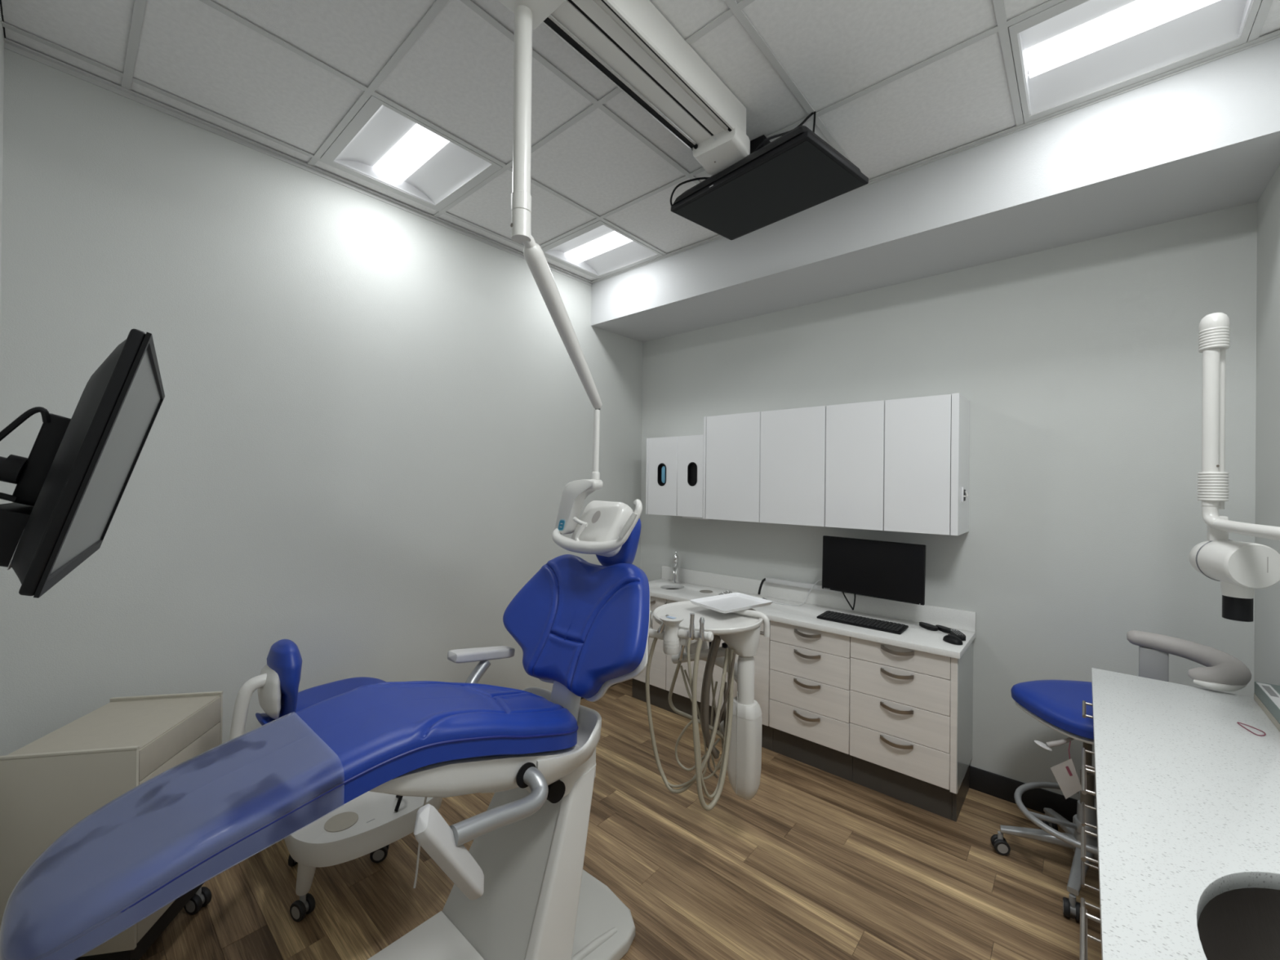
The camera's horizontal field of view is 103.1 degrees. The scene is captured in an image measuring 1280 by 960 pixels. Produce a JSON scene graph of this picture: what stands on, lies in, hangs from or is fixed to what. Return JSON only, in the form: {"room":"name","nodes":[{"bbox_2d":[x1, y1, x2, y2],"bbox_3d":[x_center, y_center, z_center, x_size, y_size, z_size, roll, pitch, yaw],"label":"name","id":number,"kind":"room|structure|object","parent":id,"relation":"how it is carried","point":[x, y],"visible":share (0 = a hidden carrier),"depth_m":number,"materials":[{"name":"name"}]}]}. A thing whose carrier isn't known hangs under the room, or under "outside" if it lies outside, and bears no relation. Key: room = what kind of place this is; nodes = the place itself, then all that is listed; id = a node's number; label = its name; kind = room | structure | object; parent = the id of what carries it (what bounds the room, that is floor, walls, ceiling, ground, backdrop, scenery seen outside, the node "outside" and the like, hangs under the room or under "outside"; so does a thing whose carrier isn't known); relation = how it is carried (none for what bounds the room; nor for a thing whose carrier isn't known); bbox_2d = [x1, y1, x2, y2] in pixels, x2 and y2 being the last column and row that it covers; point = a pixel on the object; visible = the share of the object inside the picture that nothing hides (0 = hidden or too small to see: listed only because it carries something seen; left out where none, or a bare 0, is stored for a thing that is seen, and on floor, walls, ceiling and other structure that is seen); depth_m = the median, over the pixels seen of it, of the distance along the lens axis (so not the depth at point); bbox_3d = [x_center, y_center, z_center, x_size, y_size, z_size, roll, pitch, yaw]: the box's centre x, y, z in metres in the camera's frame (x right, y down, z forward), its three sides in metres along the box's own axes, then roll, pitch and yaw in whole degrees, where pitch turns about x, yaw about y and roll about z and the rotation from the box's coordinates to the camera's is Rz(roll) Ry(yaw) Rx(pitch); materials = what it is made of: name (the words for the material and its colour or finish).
{"room":"dental clinic","nodes":[
{"label":"dental clinic","id":0,"kind":"room"},
{"bbox_2d":[0,0,4,331],"bbox_3d":[-0.964,0.004,0.596,3.266,3.148,0.100,0,0,41],"label":"wall","id":1,"kind":"structure","parent":0,"point":[2,28],"depth_m":1.67,"materials":[{"name":"paint"}]},
{"bbox_2d":[0,328,164,598],"bbox_3d":[-0.816,-0.017,0.697,0.229,0.291,0.630,1,0,-42],"label":"monitor","id":2,"kind":"object","parent":1,"relation":"attached to","point":[77,472],"visible":1,"depth_m":0.58,"materials":[{"name":"black plastic"}]},
{"bbox_2d":[0,32,642,755],"bbox_3d":[-1.113,0.009,2.981,0.100,3.148,3.494,0,0,41],"label":"wall","id":3,"kind":"structure","parent":0,"point":[374,420],"depth_m":2.28,"materials":[{"name":"paint"}]},
{"bbox_2d":[4,38,593,286],"bbox_3d":[-1.244,-1.456,2.726,0.022,0.023,2.712,0,0,41],"label":"trim","id":4,"kind":"structure","parent":3,"relation":"attached to","point":[17,48],"depth_m":2.17,"materials":[{"name":"silver metal"}]},
{"bbox_2d":[139,678,1102,959],"bbox_3d":[0.137,1.643,1.868,3.266,0.100,3.294,0,0,41],"label":"floor","id":5,"kind":"structure","parent":0,"point":[818,864],"depth_m":2.02,"materials":[{"name":"brown wood"}]},
{"bbox_2d":[0,690,223,959],"bbox_3d":[-1.712,1.183,1.678,0.356,0.781,0.413,1,0,-11],"label":"drawer unit","id":6,"kind":"object","parent":5,"relation":"on","point":[51,783],"visible":0.52,"depth_m":1.51,"materials":[{"name":"beige laminate"}]},
{"bbox_2d":[0,518,650,959],"bbox_3d":[-0.599,0.857,1.550,0.745,1.456,1.686,0,0,41],"label":"dental chair","id":7,"kind":"object","parent":5,"relation":"on","point":[522,890],"visible":0.94,"depth_m":1.42,"materials":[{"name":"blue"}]},
{"bbox_2d":[0,711,342,959],"bbox_3d":[-0.990,0.748,1.103,0.415,0.223,0.495,0,0,41],"label":"cover","id":8,"kind":"object","parent":7,"relation":"on","point":[288,714],"visible":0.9,"depth_m":1.08,"materials":[{"name":"clear plastic"}]},
{"bbox_2d":[2,680,577,959],"bbox_3d":[-0.728,0.771,1.402,0.473,0.288,1.285,0,0,41],"label":"seat cushion","id":9,"kind":"object","parent":7,"relation":"on","point":[203,816],"depth_m":1.15,"materials":[{"name":"blue leather"}]},
{"bbox_2d":[515,762,535,788],"bbox_3d":[-0.337,0.875,1.505,0.006,0.070,0.070,0,0,40],"label":"socket","id":10,"kind":"object","parent":7,"relation":"attached to","point":[523,770],"depth_m":1.49,"materials":[{"name":"black plastic"}]},
{"bbox_2d":[502,554,649,698],"bbox_3d":[-0.233,0.544,1.965,0.745,0.459,0.293,0,0,41],"label":"backrest cushion","id":11,"kind":"object","parent":7,"relation":"on","point":[580,627],"depth_m":1.89,"materials":[{"name":"blue leather"}]},
{"bbox_2d":[229,639,442,921],"bbox_3d":[-1.242,1.074,2.020,0.794,1.011,0.682,0,0,41],"label":"stool","id":12,"kind":"object","parent":5,"relation":"on","point":[371,821],"visible":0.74,"depth_m":1.80,"materials":[{"name":"white plastic"}]},
{"bbox_2d":[631,588,773,751],"bbox_3d":[0.456,1.207,3.474,1.121,0.788,0.437,0,0,41],"label":"base cabinet","id":13,"kind":"object","parent":5,"relation":"on","point":[662,669],"visible":0.21,"depth_m":3.37,"materials":[{"name":"laminate"}]},
{"bbox_2d":[648,565,976,658],"bbox_3d":[0.822,0.748,3.171,2.087,0.132,0.446,0,0,41],"label":"countertop","id":14,"kind":"structure","parent":13,"relation":"on","point":[917,637],"depth_m":2.96,"materials":[{"name":"white stone"}]},
{"bbox_2d":[671,551,679,583],"bbox_3d":[0.268,0.659,3.803,0.056,0.242,0.137,1,0,2],"label":"faucet","id":15,"kind":"object","parent":14,"relation":"on","point":[675,567],"visible":1,"depth_m":3.82,"materials":[{"name":"silver metal"}]},
{"bbox_2d":[699,590,712,593],"bbox_3d":[0.462,0.880,3.553,0.092,0.202,0.092,0,0,41],"label":"chute","id":16,"kind":"object","parent":14,"relation":"attached to","point":[700,591],"visible":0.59,"depth_m":3.56,"materials":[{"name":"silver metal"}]},
{"bbox_2d":[718,590,732,595],"bbox_3d":[0.604,0.795,3.429,0.152,0.074,0.152,0,0,41],"label":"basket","id":17,"kind":"object","parent":14,"relation":"in","point":[723,592],"visible":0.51,"depth_m":3.47,"materials":[{"name":"silver metal"}]},
{"bbox_2d":[773,578,822,605],"bbox_3d":[1.069,0.665,3.148,0.562,0.243,0.065,1,0,25],"label":"cable","id":18,"kind":"object","parent":14,"relation":"on","point":[821,579],"visible":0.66,"depth_m":3.16,"materials":[{"name":"grey plastic"}]},
{"bbox_2d":[765,577,842,593],"bbox_3d":[1.034,0.669,3.236,0.500,0.030,0.030,0,0,41],"label":"channel","id":19,"kind":"object","parent":14,"relation":"on","point":[802,584],"visible":0.68,"depth_m":3.24,"materials":[{"name":"grey"}]},
{"bbox_2d":[757,577,765,594],"bbox_3d":[0.812,0.706,3.383,0.083,0.106,0.031,1,0,-34],"label":"cable","id":20,"kind":"object","parent":19,"relation":"attached to","point":[764,579],"visible":1,"depth_m":3.38,"materials":[{"name":"black plastic"}]},
{"bbox_2d":[816,610,908,634],"bbox_3d":[1.210,0.774,2.780,0.440,0.023,0.144,0,0,43],"label":"keyboard","id":21,"kind":"object","parent":14,"relation":"on","point":[877,624],"visible":1,"depth_m":2.75,"materials":[{"name":"black plastic"}]},
{"bbox_2d":[919,622,937,631],"bbox_3d":[1.536,0.780,2.708,0.049,0.018,0.120,1,0,-8],"label":"remote control","id":22,"kind":"object","parent":14,"relation":"on","point":[927,626],"visible":1,"depth_m":2.69,"materials":[{"name":"black plastic"}]},
{"bbox_2d":[935,624,951,633],"bbox_3d":[1.592,0.781,2.659,0.046,0.018,0.110,1,0,-8],"label":"remote control","id":23,"kind":"object","parent":14,"relation":"on","point":[943,628],"visible":0.64,"depth_m":2.65,"materials":[{"name":"black plastic"}]},
{"bbox_2d":[942,634,962,644],"bbox_3d":[1.520,0.771,2.468,0.062,0.034,0.094,1,0,-14],"label":"mouse","id":24,"kind":"object","parent":14,"relation":"on","point":[952,639],"visible":1,"depth_m":2.44,"materials":[{"name":"black plastic"}]},
{"bbox_2d":[949,628,965,640],"bbox_3d":[1.599,0.779,2.558,0.048,0.021,0.150,1,0,14],"label":"remote control","id":25,"kind":"object","parent":14,"relation":"on","point":[956,633],"visible":0.95,"depth_m":2.54,"materials":[{"name":"black plastic"}]},
{"bbox_2d":[768,620,853,782],"bbox_3d":[1.050,1.211,2.953,0.455,0.788,0.437,0,0,41],"label":"base cabinet","id":26,"kind":"object","parent":5,"relation":"on","point":[810,671],"visible":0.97,"depth_m":2.80,"materials":[{"name":"laminate"}]},
{"bbox_2d":[849,636,973,822],"bbox_3d":[1.410,1.213,2.647,0.486,0.790,0.450,0,0,41],"label":"base cabinet","id":27,"kind":"object","parent":5,"relation":"on","point":[911,711],"visible":0.98,"depth_m":2.49,"materials":[{"name":"laminate"}]},
{"bbox_2d":[990,630,1251,922],"bbox_3d":[1.836,1.102,2.012,0.725,1.015,0.599,0,0,41],"label":"stool","id":28,"kind":"object","parent":5,"relation":"on","point":[1057,704],"visible":0.59,"depth_m":1.99,"materials":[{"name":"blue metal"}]},
{"bbox_2d":[1050,741,1081,799],"bbox_3d":[1.654,1.123,1.970,0.095,0.226,0.011,0,0,41],"label":"tag","id":29,"kind":"object","parent":28,"relation":"hanging from","point":[1065,775],"visible":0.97,"depth_m":1.96,"materials":[{"name":"white paper"}]},
{"bbox_2d":[1065,766,1072,776],"bbox_3d":[1.657,1.124,1.961,0.022,0.037,0.001,0,0,41],"label":"print","id":30,"kind":"object","parent":29,"relation":"attached to","point":[1068,770],"depth_m":1.96,"materials":[{"name":"red paper"}]},
{"bbox_2d":[1,0,1279,281],"bbox_3d":[-0.022,-1.538,1.658,3.266,0.160,2.712,0,0,41],"label":"ceiling","id":31,"kind":"structure","parent":0,"point":[891,86],"depth_m":1.84,"materials":[{"name":"tile"}]},
{"bbox_2d":[320,94,502,209],"bbox_3d":[-1.050,-1.513,2.347,0.582,0.096,0.578,0,0,41],"label":"ceiling light","id":32,"kind":"object","parent":31,"relation":"attached to","point":[383,144],"visible":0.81,"depth_m":2.36,"materials":[{"name":"silver metal"}]},
{"bbox_2d":[373,123,449,183],"bbox_3d":[-1.051,-1.503,2.347,0.518,0.044,0.146,0,0,41],"label":"diffuser","id":33,"kind":"object","parent":32,"relation":"attached to","point":[416,146],"depth_m":2.33,"materials":[{"name":"white plastic"}]},
{"bbox_2d":[541,220,663,278],"bbox_3d":[-0.252,-1.502,3.258,0.582,0.096,0.579,0,0,41],"label":"ceiling light","id":34,"kind":"object","parent":31,"relation":"attached to","point":[599,250],"visible":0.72,"depth_m":3.29,"materials":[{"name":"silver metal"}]},
{"bbox_2d":[565,231,632,262],"bbox_3d":[-0.253,-1.492,3.258,0.518,0.044,0.146,0,0,41],"label":"diffuser","id":35,"kind":"object","parent":34,"relation":"attached to","point":[608,241],"depth_m":3.23,"materials":[{"name":"white plastic"}]},
{"bbox_2d":[542,0,750,175],"bbox_3d":[-0.059,-1.368,1.596,0.204,0.180,1.300,0,0,41],"label":"track","id":36,"kind":"object","parent":31,"relation":"attached to","point":[630,42],"visible":0.94,"depth_m":1.69,"materials":[{"name":"white plastic"}]},
{"bbox_2d":[498,0,642,556],"bbox_3d":[-0.233,-0.520,1.634,0.412,1.630,1.079,1,0,11],"label":"lamp","id":37,"kind":"object","parent":36,"relation":"hanging from","point":[602,528],"visible":1,"depth_m":1.60,"materials":[{"name":"white metal"}]},
{"bbox_2d":[591,471,599,479],"bbox_3d":[-0.174,-0.015,1.987,0.033,0.034,0.033,0,0,41],"label":"socket","id":38,"kind":"object","parent":37,"relation":"attached to","point":[594,475],"depth_m":1.97,"materials":[{"name":"white plastic"}]},
{"bbox_2d":[671,125,868,239],"bbox_3d":[0.521,-1.312,2.162,0.419,0.275,0.720,1,0,-38],"label":"screen","id":39,"kind":"object","parent":31,"relation":"hanging from","point":[795,172],"visible":0.98,"depth_m":2.08,"materials":[{"name":"black plastic"}]},
{"bbox_2d":[670,177,709,206],"bbox_3d":[0.252,-1.276,2.252,0.288,0.081,0.108,0,0,41],"label":"cable","id":40,"kind":"object","parent":39,"relation":"attached to","point":[700,178],"visible":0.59,"depth_m":2.24,"materials":[{"name":"black plastic"}]},
{"bbox_2d":[754,112,813,151],"bbox_3d":[0.562,-1.361,1.979,0.247,0.185,0.050,1,0,-3],"label":"cable","id":41,"kind":"object","parent":31,"relation":"hanging from","point":[802,122],"visible":0.84,"depth_m":1.97,"materials":[{"name":"black plastic"}]},
{"bbox_2d":[812,111,815,133],"bbox_3d":[0.671,-1.360,1.966,0.010,0.180,0.085,0,0,28],"label":"cable","id":42,"kind":"object","parent":31,"relation":"hanging from","point":[814,121],"visible":0.64,"depth_m":1.99,"materials":[{"name":"black plastic"}]},
{"bbox_2d":[1008,0,1262,123],"bbox_3d":[1.587,-1.488,1.647,0.582,0.096,0.579,0,0,41],"label":"ceiling light","id":43,"kind":"object","parent":31,"relation":"attached to","point":[1068,53],"visible":0.98,"depth_m":1.70,"materials":[{"name":"silver metal"}]},
{"bbox_2d":[1026,0,1220,78],"bbox_3d":[1.587,-1.478,1.647,0.518,0.044,0.146,0,0,41],"label":"diffuser","id":44,"kind":"object","parent":43,"relation":"attached to","point":[1131,18],"depth_m":1.66,"materials":[{"name":"white plastic"}]},
{"bbox_2d":[645,600,769,810],"bbox_3d":[0.457,0.941,2.465,0.499,0.837,1.196,0,0,37],"label":"dental delivery unit","id":45,"kind":"object","parent":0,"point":[689,625],"visible":0.94,"depth_m":2.13,"materials":[{"name":"grey plastic"}]},
{"bbox_2d":[653,600,763,635],"bbox_3d":[0.299,0.609,2.263,0.484,0.030,0.484,0,0,41],"label":"round tray","id":46,"kind":"object","parent":45,"relation":"on","point":[716,623],"depth_m":2.20,"materials":[{"name":"white plastic"}]},
{"bbox_2d":[689,591,773,613],"bbox_3d":[0.418,0.562,2.326,0.315,0.018,0.235,1,0,-35],"label":"tray","id":47,"kind":"object","parent":45,"relation":"on","point":[732,602],"visible":1,"depth_m":2.34,"materials":[{"name":"white plastic"}]},
{"bbox_2d":[718,609,769,657],"bbox_3d":[0.423,0.661,2.208,0.239,0.182,0.157,0,0,41],"label":"tray","id":48,"kind":"object","parent":45,"relation":"on","point":[745,644],"depth_m":2.15,"materials":[{"name":"plastic"}]},
{"bbox_2d":[591,25,1279,342],"bbox_3d":[1.060,-1.316,2.897,3.266,0.373,0.582,0,0,41],"label":"soffit","id":49,"kind":"structure","parent":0,"point":[1203,139],"depth_m":2.21,"materials":[{"name":"grey paint"}]},
{"bbox_2d":[591,30,1279,284],"bbox_3d":[0.871,-1.441,2.662,3.244,0.011,0.022,0,0,41],"label":"trim","id":50,"kind":"structure","parent":49,"relation":"attached to","point":[1276,34],"depth_m":2.01,"materials":[{"name":"silver metal"}]},
{"bbox_2d":[640,201,1257,805],"bbox_3d":[1.272,0.034,3.149,3.266,3.148,0.100,0,0,41],"label":"wall","id":51,"kind":"structure","parent":0,"point":[1078,366],"depth_m":2.48,"materials":[{"name":"paint"}]},
{"bbox_2d":[645,435,703,517],"bbox_3d":[0.335,-0.026,3.697,0.506,0.558,0.309,0,0,41],"label":"upper cabinet","id":52,"kind":"object","parent":51,"relation":"attached to","point":[681,494],"visible":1,"depth_m":3.57,"materials":[{"name":"white laminate"}]},
{"bbox_2d":[661,466,665,483],"bbox_3d":[0.174,-0.039,3.651,0.040,0.122,0.016,0,0,41],"label":"stack","id":53,"kind":"object","parent":52,"relation":"in","point":[663,477],"visible":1,"depth_m":3.65,"materials":[{"name":"blue"}]},
{"bbox_2d":[682,516,711,519],"bbox_3d":[0.428,0.267,3.663,0.220,0.024,0.120,0,0,41],"label":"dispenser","id":54,"kind":"object","parent":52,"relation":"attached to","point":[691,517],"visible":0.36,"depth_m":3.62,"materials":[{"name":"white plastic"}]},
{"bbox_2d":[702,405,826,526],"bbox_3d":[0.837,-0.079,3.259,0.824,0.686,0.308,0,0,41],"label":"upper cabinet","id":55,"kind":"object","parent":51,"relation":"attached to","point":[768,466],"visible":0.98,"depth_m":3.11,"materials":[{"name":"white laminate"}]},
{"bbox_2d":[662,565,976,631],"bbox_3d":[0.962,0.735,3.331,2.087,0.102,0.019,0,0,41],"label":"backsplash","id":56,"kind":"structure","parent":51,"relation":"attached to","point":[962,620],"depth_m":3.10,"materials":[{"name":"white stone"}]},
{"bbox_2d":[822,535,925,605],"bbox_3d":[1.335,0.489,2.878,0.544,0.318,0.215,0,0,41],"label":"monitor","id":57,"kind":"object","parent":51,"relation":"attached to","point":[885,570],"visible":1,"depth_m":2.78,"materials":[{"name":"black plastic"}]},
{"bbox_2d":[842,591,855,610],"bbox_3d":[1.204,0.690,2.923,0.075,0.120,0.034,0,0,41],"label":"cable","id":58,"kind":"object","parent":57,"relation":"hanging from","point":[842,592],"visible":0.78,"depth_m":2.92,"materials":[{"name":"black plastic"}]},
{"bbox_2d":[825,392,969,535],"bbox_3d":[1.391,-0.076,2.773,0.647,0.688,0.308,0,0,41],"label":"upper cabinet","id":59,"kind":"object","parent":51,"relation":"attached to","point":[902,464],"visible":1,"depth_m":2.62,"materials":[{"name":"white laminate"}]},
{"bbox_2d":[961,487,968,502],"bbox_3d":[1.620,0.072,2.528,0.021,0.075,0.090,0,0,41],"label":"socket","id":60,"kind":"object","parent":59,"relation":"attached to","point":[964,492],"visible":1,"depth_m":2.51,"materials":[{"name":"white plastic"}]},
{"bbox_2d":[968,765,1077,822],"bbox_3d":[1.219,1.550,3.103,3.242,0.115,0.012,0,0,41],"label":"baseboard","id":61,"kind":"structure","parent":51,"relation":"attached to","point":[993,784],"depth_m":2.52,"materials":[{"name":"black rubber"}]},
{"bbox_2d":[1079,906,1100,959],"bbox_3d":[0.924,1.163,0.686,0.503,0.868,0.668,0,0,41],"label":"handle","id":62,"kind":"object","parent":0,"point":[1084,915],"visible":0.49,"depth_m":0.86,"materials":[{"name":"metal"}]},
{"bbox_2d":[1080,700,1099,892],"bbox_3d":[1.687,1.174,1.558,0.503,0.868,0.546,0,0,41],"label":"handle","id":63,"kind":"object","parent":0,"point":[1084,751],"visible":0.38,"depth_m":1.71,"materials":[{"name":"metal"}]},
{"bbox_2d":[1080,764,1101,943],"bbox_3d":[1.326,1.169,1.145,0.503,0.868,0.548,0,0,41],"label":"handle","id":64,"kind":"object","parent":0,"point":[1084,791],"visible":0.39,"depth_m":1.30,"materials":[{"name":"metal"}]},
{"bbox_2d":[1091,667,1279,959],"bbox_3d":[1.004,0.713,0.745,0.491,0.030,2.696,0,0,41],"label":"countertop","id":65,"kind":"structure","parent":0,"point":[1188,797],"depth_m":1.09,"materials":[{"name":"stone"}]},
{"bbox_2d":[1197,887,1279,959],"bbox_3d":[0.992,0.816,0.651,0.384,0.176,0.612,0,0,41],"label":"undermount sink","id":66,"kind":"object","parent":65,"relation":"in","point":[1242,923],"visible":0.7,"depth_m":0.90,"materials":[{"name":"metal"}]},
{"bbox_2d":[1236,721,1266,736],"bbox_3d":[1.736,0.706,1.438,0.034,0.002,0.085,1,0,23],"label":"rubber band","id":67,"kind":"object","parent":65,"relation":"on","point":[1237,722],"visible":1,"depth_m":1.44,"materials":[{"name":"red"}]},
{"bbox_2d":[1253,681,1279,731],"bbox_3d":[1.910,0.680,1.491,0.084,0.059,0.347,0,0,41],"label":"carton","id":68,"kind":"object","parent":65,"relation":"on","point":[1267,695],"visible":1,"depth_m":1.54,"materials":[{"name":"grey"}]},
{"bbox_2d":[1253,164,1279,693],"bbox_3d":[1.420,0.029,0.764,0.100,3.148,3.494,0,0,41],"label":"wall","id":69,"kind":"structure","parent":0,"point":[1267,600],"depth_m":1.90,"materials":[{"name":"paint"}]},
{"bbox_2d":[1189,312,1279,622],"bbox_3d":[1.555,-0.053,1.157,0.150,0.914,1.006,0,0,30],"label":"dental x-ray machine","id":70,"kind":"object","parent":69,"relation":"attached to","point":[1241,568],"visible":1,"depth_m":1.51,"materials":[{"name":"white plastic"}]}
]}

